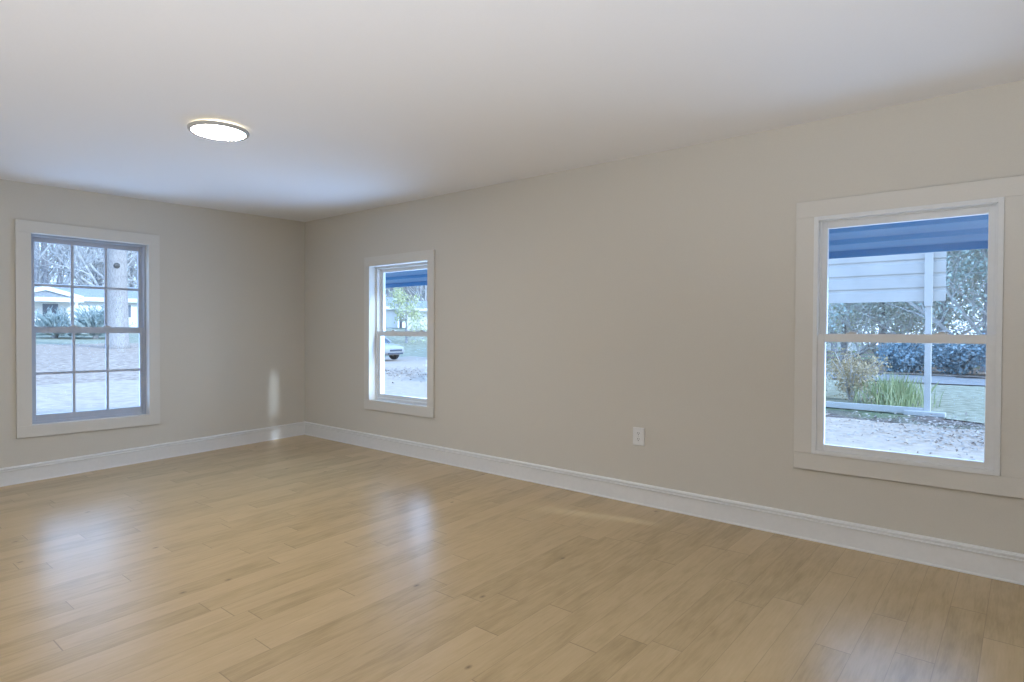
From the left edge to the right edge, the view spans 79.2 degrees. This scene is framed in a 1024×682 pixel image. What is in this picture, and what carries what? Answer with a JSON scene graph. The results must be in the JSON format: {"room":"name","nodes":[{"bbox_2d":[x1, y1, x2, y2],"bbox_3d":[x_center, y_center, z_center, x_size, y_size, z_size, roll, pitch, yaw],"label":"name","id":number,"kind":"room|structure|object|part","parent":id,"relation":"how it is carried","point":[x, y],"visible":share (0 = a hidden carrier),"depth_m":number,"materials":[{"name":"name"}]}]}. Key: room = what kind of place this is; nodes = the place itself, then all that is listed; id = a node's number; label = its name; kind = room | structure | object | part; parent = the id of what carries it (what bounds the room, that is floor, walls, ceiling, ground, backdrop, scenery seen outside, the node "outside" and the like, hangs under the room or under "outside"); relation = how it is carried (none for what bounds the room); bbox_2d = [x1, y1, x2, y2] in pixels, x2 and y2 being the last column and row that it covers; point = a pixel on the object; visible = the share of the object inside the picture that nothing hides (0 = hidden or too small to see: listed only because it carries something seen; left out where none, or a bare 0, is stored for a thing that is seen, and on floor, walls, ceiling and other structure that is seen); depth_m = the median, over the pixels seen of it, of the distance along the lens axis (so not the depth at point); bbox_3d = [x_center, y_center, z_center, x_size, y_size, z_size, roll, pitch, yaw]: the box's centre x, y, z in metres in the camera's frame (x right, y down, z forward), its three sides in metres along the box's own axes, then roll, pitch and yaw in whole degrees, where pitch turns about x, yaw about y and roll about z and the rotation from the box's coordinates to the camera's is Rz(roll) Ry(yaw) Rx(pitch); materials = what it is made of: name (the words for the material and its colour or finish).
{"room":"empty living room","nodes":[
{"label":"empty living room","id":0,"kind":"room"},
{"bbox_2d":[48,252,66,283],"bbox_3d":[-47.653,-8.877,61.017,11.634,14.974,10.685,0,1,-26],"label":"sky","id":1,"kind":"structure","parent":0,"point":[48,252],"depth_m":64.27,"materials":[{"name":"white"}]},
{"bbox_2d":[0,179,304,467],"bbox_3d":[-4.634,0.001,4.530,0.130,2.920,6.856,1,1,40],"label":"wall","id":2,"kind":"structure","parent":0,"point":[232,284],"depth_m":6.21,"materials":[{"name":"paint"}]},
{"bbox_2d":[15,219,159,438],"bbox_3d":[-3.785,-0.103,5.551,0.179,1.804,1.096,1,1,40],"label":"window","id":3,"kind":"structure","parent":2,"relation":"in","point":[27,232],"depth_m":5.49,"materials":[{"name":"paint"}]},
{"bbox_3d":[-4.042,-0.098,5.119,0.019,1.606,0.104,1,1,40],"label":"casing","id":4,"kind":"part","parent":3,"relation":"part of","materials":[{"name":"paint"}]},
{"bbox_3d":[-3.818,-0.482,5.580,0.032,0.814,0.861,1,1,40],"label":"sash","id":5,"kind":"part","parent":3,"relation":"part of","materials":[{"name":"clear glass"}]},
{"bbox_3d":[-3.719,-0.955,5.487,0.019,0.099,1.096,1,1,40],"label":"casing","id":6,"kind":"part","parent":3,"relation":"part of","materials":[{"name":"paint"}]},
{"bbox_3d":[-3.796,0.279,5.569,0.032,0.812,0.861,1,1,40],"label":"sash","id":7,"kind":"part","parent":3,"relation":"part of","materials":[{"name":"grey plastic"}]},
{"bbox_3d":[-3.728,0.750,5.512,0.019,0.099,1.096,1,1,40],"label":"casing","id":8,"kind":"part","parent":3,"relation":"part of","materials":[{"name":"paint"}]},
{"bbox_3d":[-3.805,-0.104,5.573,0.085,1.606,0.896,1,1,40],"label":"frame","id":9,"kind":"part","parent":3,"relation":"part of","materials":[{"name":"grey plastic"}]},
{"bbox_3d":[-3.403,-0.106,5.883,0.019,1.606,0.096,1,1,40],"label":"casing","id":10,"kind":"part","parent":3,"relation":"part of","materials":[{"name":"paint"}]},
{"bbox_2d":[0,421,304,486],"bbox_3d":[-4.539,1.132,4.548,0.022,0.356,6.726,1,1,40],"label":"baseboard","id":11,"kind":"structure","parent":2,"relation":"attached to","point":[13,475],"depth_m":5.79,"materials":[{"name":"paint"}]},
{"bbox_2d":[0,435,1023,681],"bbox_3d":[-0.794,1.356,1.414,9.996,0.385,6.926,1,1,40],"label":"floor","id":12,"kind":"structure","parent":0,"point":[301,558],"depth_m":3.03,"materials":[{"name":"brown wood"}]},
{"bbox_2d":[0,0,1023,221],"bbox_3d":[-0.780,-1.284,1.375,9.996,0.220,6.926,1,1,40],"label":"ceiling","id":13,"kind":"structure","parent":0,"point":[344,106],"depth_m":2.99,"materials":[{"name":"paint"}]},
{"bbox_2d":[187,120,248,140],"bbox_3d":[-1.753,-1.262,3.698,0.336,0.044,0.336,1,1,40],"label":"ceiling light","id":14,"kind":"object","parent":13,"relation":"attached to","point":[209,129],"visible":1,"depth_m":3.65,"materials":[{"name":"white plastic"}]},
{"bbox_2d":[191,125,244,139],"bbox_3d":[-1.753,-1.244,3.699,0.293,0.006,0.293,1,1,40],"label":"diffuser","id":15,"kind":"object","parent":14,"relation":"attached to","point":[214,132],"depth_m":3.68,"materials":[{"name":"white plastic"}]},
{"bbox_2d":[305,80,1023,553],"bbox_3d":[1.414,0.040,4.023,10.056,2.920,0.130,1,1,40],"label":"wall","id":16,"kind":"structure","parent":0,"point":[577,309],"depth_m":4.29,"materials":[{"name":"paint"}]},
{"bbox_2d":[364,249,434,417],"bbox_3d":[-1.066,-0.073,6.106,1.045,1.556,0.179,1,1,40],"label":"window","id":17,"kind":"structure","parent":16,"relation":"in","point":[376,268],"depth_m":6.24,"materials":[{"name":"paint"}]},
{"bbox_3d":[-1.487,-0.080,6.353,0.082,1.361,0.019,1,1,40],"label":"casing","id":18,"kind":"part","parent":17,"relation":"part of","materials":[{"name":"paint"}]},
{"bbox_3d":[-1.121,0.656,6.055,1.045,0.099,0.019,1,1,40],"label":"casing","id":19,"kind":"part","parent":17,"relation":"part of","materials":[{"name":"paint"}]},
{"bbox_3d":[-1.114,-0.802,6.033,1.045,0.096,0.019,1,1,40],"label":"casing","id":20,"kind":"part","parent":17,"relation":"part of","materials":[{"name":"paint"}]},
{"bbox_3d":[-1.043,-0.075,6.138,0.874,1.361,0.085,1,1,40],"label":"frame","id":21,"kind":"part","parent":17,"relation":"part of","materials":[{"name":"plastic"}]},
{"bbox_3d":[-1.054,0.246,6.132,0.831,0.684,0.032,1,1,40],"label":"sash","id":22,"kind":"part","parent":17,"relation":"part of","materials":[{"name":"plastic"}]},
{"bbox_3d":[-1.029,-0.392,6.149,0.831,0.682,0.032,1,1,40],"label":"sash","id":23,"kind":"part","parent":17,"relation":"part of","materials":[{"name":"plastic"}]},
{"bbox_3d":[-0.751,-0.067,5.737,0.089,1.361,0.019,1,1,40],"label":"casing","id":24,"kind":"part","parent":17,"relation":"part of","materials":[{"name":"paint"}]},
{"bbox_2d":[385,269,426,287],"bbox_3d":[-1.753,-0.858,8.093,5.300,0.766,2.059,1,1,40],"label":"awning","id":25,"kind":"object","parent":16,"relation":"attached to","point":[414,277],"visible":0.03,"depth_m":8.89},
{"bbox_2d":[633,427,644,445],"bbox_3d":[0.896,0.675,4.372,0.090,0.127,0.010,1,1,40],"label":"wall outlet","id":26,"kind":"object","parent":16,"relation":"attached to","point":[638,433],"visible":1,"depth_m":4.37,"materials":[{"name":"plastic"}]},
{"bbox_2d":[304,421,1023,584],"bbox_3d":[1.359,1.091,3.980,9.796,0.197,0.022,1,1,40],"label":"baseboard","id":27,"kind":"structure","parent":16,"relation":"attached to","point":[1002,565],"depth_m":3.93,"materials":[{"name":"paint"}]},
{"bbox_2d":[793,175,1023,498],"bbox_3d":[2.150,-0.026,3.408,1.069,1.577,0.186,1,1,40],"label":"window","id":28,"kind":"structure","parent":16,"relation":"in","point":[1001,472],"depth_m":3.25,"materials":[{"name":"paint"}]},
{"bbox_3d":[1.730,-0.033,3.660,0.100,1.383,0.019,1,1,40],"label":"casing","id":29,"kind":"part","parent":28,"relation":"part of","materials":[{"name":"paint"}]},
{"bbox_3d":[2.107,0.305,3.363,0.822,0.683,0.032,1,1,40],"label":"sash","id":30,"kind":"part","parent":28,"relation":"part of","materials":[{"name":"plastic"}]},
{"bbox_3d":[2.132,-0.344,3.379,0.822,0.700,0.032,1,1,40],"label":"sash","id":31,"kind":"part","parent":28,"relation":"part of","materials":[{"name":"plastic"}]},
{"bbox_3d":[2.097,0.714,3.360,1.069,0.098,0.019,1,1,40],"label":"casing","id":32,"kind":"part","parent":28,"relation":"part of","materials":[{"name":"paint"}]},
{"bbox_3d":[2.105,-0.766,3.338,1.069,0.096,0.019,1,1,40],"label":"casing","id":33,"kind":"part","parent":28,"relation":"part of","materials":[{"name":"paint"}]},
{"bbox_3d":[2.473,-0.020,3.038,0.100,1.383,0.019,1,1,40],"label":"casing","id":34,"kind":"part","parent":28,"relation":"part of","materials":[{"name":"paint"}]},
{"bbox_2d":[829,214,988,258],"bbox_3d":[2.847,-0.777,4.241,3.100,0.766,2.059,1,1,40],"label":"awning","id":35,"kind":"object","parent":16,"relation":"attached to","point":[967,232],"visible":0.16,"depth_m":4.90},
{"label":"outside","id":36,"kind":"structure","parent":0,"visible":0},
{"bbox_2d":[825,345,984,429],"bbox_3d":[-6.952,0.017,38.432,140.000,2.040,150.000,1,1,40],"label":"ground","id":37,"kind":"structure","parent":36,"point":[832,412],"depth_m":12.43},
{"bbox_2d":[34,242,103,284],"bbox_3d":[-39.759,-10.971,49.291,14.196,20.171,12.256,0,1,-20],"label":"bare tree","id":38,"kind":"object","parent":37,"relation":"on","point":[36,276],"visible":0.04,"depth_m":49.79,"materials":[{"name":"grey plant"}]},
{"bbox_2d":[39,244,103,278],"bbox_3d":[-41.970,-10.685,50.381,15.416,19.375,12.553,0,1,6],"label":"bare tree","id":39,"kind":"object","parent":37,"relation":"on","point":[39,244],"visible":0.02,"depth_m":52.30,"materials":[{"name":"grey plant"}]},
{"bbox_2d":[34,242,136,285],"bbox_3d":[-32.277,-11.524,50.919,16.951,21.304,13.802,1,1,45],"label":"bare tree","id":40,"kind":"object","parent":37,"relation":"on","point":[79,269],"visible":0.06,"depth_m":49.02,"materials":[{"name":"grey plant"}]},
{"bbox_2d":[34,245,136,286],"bbox_3d":[-36.577,-10.989,54.061,14.027,19.930,12.110,0,1,-33],"label":"bare tree","id":41,"kind":"object","parent":37,"relation":"on","point":[132,259],"visible":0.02,"depth_m":51.18,"materials":[{"name":"grey plant"}]},
{"bbox_2d":[39,243,134,284],"bbox_3d":[-35.371,-10.564,51.544,15.636,19.297,11.064,1,1,38],"label":"bare tree","id":42,"kind":"object","parent":37,"relation":"on","point":[60,276],"visible":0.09,"depth_m":50.84,"materials":[{"name":"grey plant"}]},
{"bbox_2d":[36,333,138,344],"bbox_3d":[-30.136,-0.411,38.785,24.835,0.853,39.618,1,1,40],"label":"lawn","id":43,"kind":"structure","parent":37,"relation":"on","point":[133,337],"depth_m":33.74,"materials":[{"name":"green plant"}]},
{"bbox_2d":[35,305,74,337],"bbox_3d":[-25.816,-1.040,34.849,3.292,2.010,3.657,0,1,-10],"label":"shrub","id":44,"kind":"object","parent":43,"relation":"on","point":[49,321],"visible":0.57,"depth_m":34.52,"materials":[{"name":"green plant"}]},
{"bbox_2d":[34,283,136,326],"bbox_3d":[-32.429,-2.168,44.290,17.800,3.890,8.170,0,1,-39],"label":"house","id":45,"kind":"structure","parent":43,"relation":"on","point":[45,297],"depth_m":42.75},
{"bbox_3d":[-30.587,-3.109,40.583,4.100,1.020,0.120,0,1,-39],"label":"gable trim","id":46,"kind":"part","parent":45,"relation":"part of","materials":[{"name":"white"}]},
{"bbox_2d":[52,300,135,338],"bbox_3d":[-23.901,-1.218,35.609,3.931,2.400,4.093,1,1,40],"label":"shrub","id":47,"kind":"object","parent":43,"relation":"on","point":[96,319],"visible":0.52,"depth_m":35.07,"materials":[{"name":"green plant"}]},
{"bbox_2d":[39,243,136,283],"bbox_3d":[-39.687,-12.760,49.290,18.899,23.753,15.388,0,1,-32],"label":"bare tree","id":48,"kind":"object","parent":37,"relation":"on","point":[45,275],"visible":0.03,"depth_m":50.11,"materials":[{"name":"grey plant"}]},
{"bbox_2d":[47,245,136,285],"bbox_3d":[-37.515,-10.138,53.023,14.857,18.236,12.097,0,1,-20],"label":"bare tree","id":49,"kind":"object","parent":37,"relation":"on","point":[93,283],"visible":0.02,"depth_m":55.03,"materials":[{"name":"grey plant"}]},
{"bbox_2d":[57,248,134,282],"bbox_3d":[-45.190,-9.544,64.702,12.371,16.230,10.857,1,1,42],"label":"bare tree","id":50,"kind":"object","parent":37,"relation":"on","point":[85,248],"visible":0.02,"depth_m":63.33,"materials":[{"name":"grey plant"}]},
{"bbox_2d":[57,248,136,285],"bbox_3d":[-40.592,-9.850,60.857,9.768,17.036,13.804,1,1,24],"label":"bare tree","id":51,"kind":"object","parent":37,"relation":"on","point":[100,284],"visible":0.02,"depth_m":59.54,"materials":[{"name":"grey plant"}]},
{"bbox_2d":[66,252,136,286],"bbox_3d":[-40.201,-11.414,62.577,11.566,20.172,16.345,0,1,-17],"label":"bare tree","id":52,"kind":"object","parent":37,"relation":"on","point":[131,268],"visible":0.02,"depth_m":62.03,"materials":[{"name":"grey plant"}]},
{"bbox_2d":[103,249,130,348],"bbox_3d":[-18.682,-11.241,28.369,15.248,23.485,15.705,1,1,17],"label":"oak tree","id":53,"kind":"object","parent":37,"relation":"on","point":[117,300],"visible":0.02,"depth_m":27.80,"materials":[{"name":"grey plant"}]},
{"bbox_2d":[98,249,136,286],"bbox_3d":[-34.502,-9.793,58.580,10.378,17.079,12.020,0,1,-24],"label":"bare tree","id":54,"kind":"object","parent":37,"relation":"on","point":[102,249],"visible":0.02,"depth_m":58.86,"materials":[{"name":"grey plant"}]},
{"bbox_2d":[385,297,400,327],"bbox_3d":[-14.206,-2.446,58.614,7.300,3.460,6.940,0,1,-12],"label":"cottage","id":55,"kind":"structure","parent":37,"relation":"on","point":[390,315],"depth_m":56.27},
{"bbox_2d":[385,286,423,311],"bbox_3d":[-15.250,-11.680,66.274,13.596,20.985,16.697,0,1,-34],"label":"bare tree","id":56,"kind":"object","parent":37,"relation":"on","point":[410,286],"visible":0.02,"depth_m":67.04,"materials":[{"name":"grey plant"}]},
{"bbox_2d":[384,328,426,356],"bbox_3d":[-5.404,-0.069,46.434,19.168,1.950,33.945,0,1,-2],"label":"field","id":57,"kind":"structure","parent":37,"relation":"on","point":[419,349],"depth_m":45.38,"materials":[{"name":"green plant"}]},
{"bbox_2d":[385,287,426,343],"bbox_3d":[-7.695,-1.994,45.690,3.261,4.694,3.316,0,1,-19],"label":"tree","id":58,"kind":"object","parent":57,"relation":"on","point":[395,292],"visible":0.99,"depth_m":45.49,"materials":[{"name":"green plant"}]},
{"bbox_2d":[401,301,426,329],"bbox_3d":[-5.850,-2.088,56.965,8.300,3.160,6.940,0,1,-7],"label":"house","id":59,"kind":"structure","parent":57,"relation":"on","point":[424,304],"depth_m":53.72,"materials":[{"name":"white"}]},
{"bbox_2d":[384,356,426,370],"bbox_3d":[-5.551,0.677,30.757,18.183,0.891,12.332,1,1,40],"label":"gravel drive","id":60,"kind":"structure","parent":37,"relation":"on","point":[406,362],"depth_m":30.93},
{"bbox_2d":[36,343,138,384],"bbox_3d":[-18.252,0.713,21.130,21.227,1.015,27.438,1,1,40],"label":"leaf litter","id":61,"kind":"object","parent":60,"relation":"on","point":[49,357],"visible":0.23,"depth_m":20.86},
{"bbox_2d":[384,336,403,359],"bbox_3d":[-8.196,0.248,34.588,4.625,1.560,1.980,1,1,32],"label":"car","id":62,"kind":"object","parent":60,"relation":"on","point":[392,350],"visible":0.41,"depth_m":33.53,"materials":[{"name":"grey metal"}]},
{"bbox_2d":[385,286,426,327],"bbox_3d":[-12.063,-10.671,68.355,10.873,18.964,15.366,1,1,43],"label":"bare tree","id":63,"kind":"object","parent":37,"relation":"on","point":[400,323],"visible":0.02,"depth_m":70.24,"materials":[{"name":"grey plant"}]},
{"bbox_2d":[385,285,426,300],"bbox_3d":[-9.912,-10.421,66.818,11.241,18.500,13.020,0,1,-2],"label":"bare tree","id":64,"kind":"object","parent":37,"relation":"on","point":[424,285],"visible":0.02,"depth_m":68.26,"materials":[{"name":"grey plant"}]},
{"bbox_2d":[386,285,426,300],"bbox_3d":[-9.523,-11.588,68.767,13.792,20.791,16.938,0,1,-13],"label":"bare tree","id":65,"kind":"object","parent":37,"relation":"on","point":[426,285],"visible":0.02,"depth_m":68.91,"materials":[{"name":"grey plant"}]},
{"bbox_2d":[391,285,425,300],"bbox_3d":[-11.762,-11.145,65.599,16.216,20.014,11.475,1,1,40],"label":"bare tree","id":66,"kind":"object","parent":37,"relation":"on","point":[420,287],"visible":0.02,"depth_m":66.26,"materials":[{"name":"grey plant"}]},
{"bbox_2d":[36,370,984,460],"bbox_3d":[-0.967,1.263,10.554,27.294,0.376,33.200,1,1,40],"label":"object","id":67,"kind":"structure","parent":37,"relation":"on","point":[51,398],"depth_m":11.46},
{"bbox_2d":[385,366,426,382],"bbox_3d":[-3.327,1.044,23.414,14.417,0.447,8.145,1,1,31],"label":"fallen leaves","id":68,"kind":"object","parent":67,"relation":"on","point":[414,372],"visible":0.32,"depth_m":23.49,"materials":[{"name":"brown plant"}]},
{"bbox_2d":[825,407,984,459],"bbox_3d":[8.244,1.490,8.915,11.931,0.090,8.094,1,1,40],"label":"fallen leaves","id":69,"kind":"object","parent":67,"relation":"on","point":[951,430],"visible":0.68,"depth_m":9.97,"materials":[{"name":"brown plant"}]},
{"bbox_2d":[826,316,865,350],"bbox_3d":[30.868,-0.831,60.774,6.800,4.460,5.940,1,1,27],"label":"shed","id":70,"kind":"object","parent":37,"relation":"on","point":[852,346],"visible":0.02,"depth_m":57.66,"materials":[{"name":"white"}]},
{"bbox_2d":[828,305,898,345],"bbox_3d":[18.979,-4.920,41.285,10.606,12.634,11.701,0,1,-7],"label":"tree","id":71,"kind":"object","parent":37,"relation":"on","point":[828,305],"visible":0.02,"depth_m":39.86,"materials":[{"name":"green plant"}]},
{"bbox_2d":[828,302,902,349],"bbox_3d":[34.256,-9.323,60.747,14.694,20.879,12.687,0,1,-34],"label":"bare tree","id":72,"kind":"object","parent":37,"relation":"on","point":[868,332],"visible":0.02,"depth_m":61.26,"materials":[{"name":"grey plant"}]},
{"bbox_2d":[829,313,923,351],"bbox_3d":[28.248,-10.027,54.046,13.642,22.450,15.800,0,1,10],"label":"bare tree","id":73,"kind":"object","parent":37,"relation":"on","point":[835,346],"visible":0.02,"depth_m":55.55,"materials":[{"name":"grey plant"}]},
{"bbox_2d":[826,302,945,360],"bbox_3d":[20.452,-4.120,36.531,9.708,11.780,9.394,0,1,-34],"label":"tree","id":74,"kind":"object","parent":37,"relation":"on","point":[843,344],"visible":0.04,"depth_m":36.45,"materials":[{"name":"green plant"}]},
{"bbox_2d":[825,380,984,423],"bbox_3d":[10.995,1.457,14.965,21.947,0.001,12.346,1,1,40],"label":"lawn","id":75,"kind":"structure","parent":37,"relation":"on","point":[955,399],"depth_m":15.21,"materials":[{"name":"green plant"}]},
{"bbox_2d":[826,363,835,393],"bbox_3d":[7.951,0.820,16.379,1.186,1.366,1.432,1,1,40],"label":"bush","id":76,"kind":"object","parent":75,"relation":"on","point":[827,373],"visible":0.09,"depth_m":16.15,"materials":[{"name":"green plant"}]},
{"bbox_2d":[826,347,891,399],"bbox_3d":[8.386,0.823,15.064,1.480,1.399,1.618,1,1,40],"label":"dry bush","id":77,"kind":"object","parent":75,"relation":"on","point":[848,370],"visible":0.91,"depth_m":14.94,"materials":[{"name":"brown plant"}]},
{"bbox_2d":[856,383,888,404],"bbox_3d":[8.258,1.288,14.183,1.059,0.632,0.710,0,1,-29],"label":"dry bush","id":78,"kind":"object","parent":75,"relation":"on","point":[867,398],"visible":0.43,"depth_m":14.12,"materials":[{"name":"brown plant"}]},
{"bbox_2d":[825,251,946,417],"bbox_3d":[6.592,-0.843,16.463,8.550,4.550,4.280,1,1,40],"label":"porch structure","id":79,"kind":"object","parent":75,"relation":"on","point":[916,276],"visible":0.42,"depth_m":12.92,"materials":[{"name":"white wood"}]},
{"bbox_3d":[5.286,1.366,15.089,7.970,0.120,0.100,1,1,40],"label":"rail","id":80,"kind":"part","parent":79,"relation":"part of","materials":[{"name":"white wood"}]},
{"bbox_3d":[5.470,-1.443,15.071,8.400,1.160,0.036,1,1,40],"label":"panel","id":81,"kind":"part","parent":79,"relation":"part of","materials":[{"name":"white wood"}]},
{"bbox_3d":[8.395,-0.200,12.468,0.110,3.400,0.110,1,1,40],"label":"post","id":82,"kind":"part","parent":79,"relation":"part of","materials":[{"name":"white wood"}]},
{"bbox_2d":[845,371,943,408],"bbox_3d":[8.882,1.051,14.376,1.978,0.847,2.984,1,1,27],"label":"grass","id":83,"kind":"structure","parent":75,"relation":"on","point":[900,394],"depth_m":13.89,"materials":[{"name":"green plant"}]},
{"bbox_2d":[826,372,984,385],"bbox_3d":[19.206,1.443,18.032,34.401,0.001,6.398,1,1,40],"label":"road","id":84,"kind":"structure","parent":37,"relation":"on","point":[934,379],"depth_m":21.94,"materials":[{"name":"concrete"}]},
{"bbox_2d":[826,364,985,377],"bbox_3d":[20.613,1.351,24.759,28.282,0.001,8.468,1,1,40],"label":"bank","id":85,"kind":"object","parent":37,"relation":"on","point":[935,372],"visible":0.16,"depth_m":25.75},
{"bbox_2d":[873,343,932,372],"bbox_3d":[16.630,0.714,26.281,2.229,1.856,2.825,1,1,40],"label":"shrub","id":86,"kind":"object","parent":85,"relation":"on","point":[904,358],"visible":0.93,"depth_m":25.80,"materials":[{"name":"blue plant"}]},
{"bbox_2d":[918,330,985,374],"bbox_3d":[17.788,0.579,24.885,2.539,2.063,3.205,1,1,19],"label":"shrub","id":87,"kind":"object","parent":85,"relation":"on","point":[955,358],"visible":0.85,"depth_m":24.38,"materials":[{"name":"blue plant"}]},
{"bbox_2d":[969,331,985,372],"bbox_3d":[19.017,0.419,23.620,2.647,2.271,3.030,1,1,40],"label":"shrub","id":88,"kind":"object","parent":85,"relation":"on","point":[979,348],"visible":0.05,"depth_m":23.75,"materials":[{"name":"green plant"}]},
{"bbox_2d":[826,251,986,366],"bbox_3d":[19.922,-4.090,32.783,10.099,12.868,9.734,0,1,3],"label":"tree","id":89,"kind":"object","parent":37,"relation":"on","point":[901,324],"visible":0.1,"depth_m":31.58,"materials":[{"name":"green plant"}]},
{"bbox_2d":[826,249,987,354],"bbox_3d":[21.224,-4.824,29.474,12.129,14.785,10.041,0,1,-1],"label":"evergreen tree","id":90,"kind":"object","parent":37,"relation":"on","point":[977,252],"visible":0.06,"depth_m":30.14,"materials":[{"name":"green plant"}]},
{"bbox_2d":[828,249,987,371],"bbox_3d":[21.277,-7.093,26.236,15.979,19.670,14.760,0,1,-24],"label":"evergreen tree","id":91,"kind":"object","parent":37,"relation":"on","point":[985,256],"visible":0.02,"depth_m":26.60,"materials":[{"name":"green plant"}]},
{"bbox_2d":[888,249,987,373],"bbox_3d":[23.365,-7.697,25.799,13.430,19.185,14.346,0,1,-32],"label":"evergreen tree","id":92,"kind":"object","parent":37,"relation":"on","point":[967,252],"visible":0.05,"depth_m":26.24,"materials":[{"name":"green plant"}]}
]}

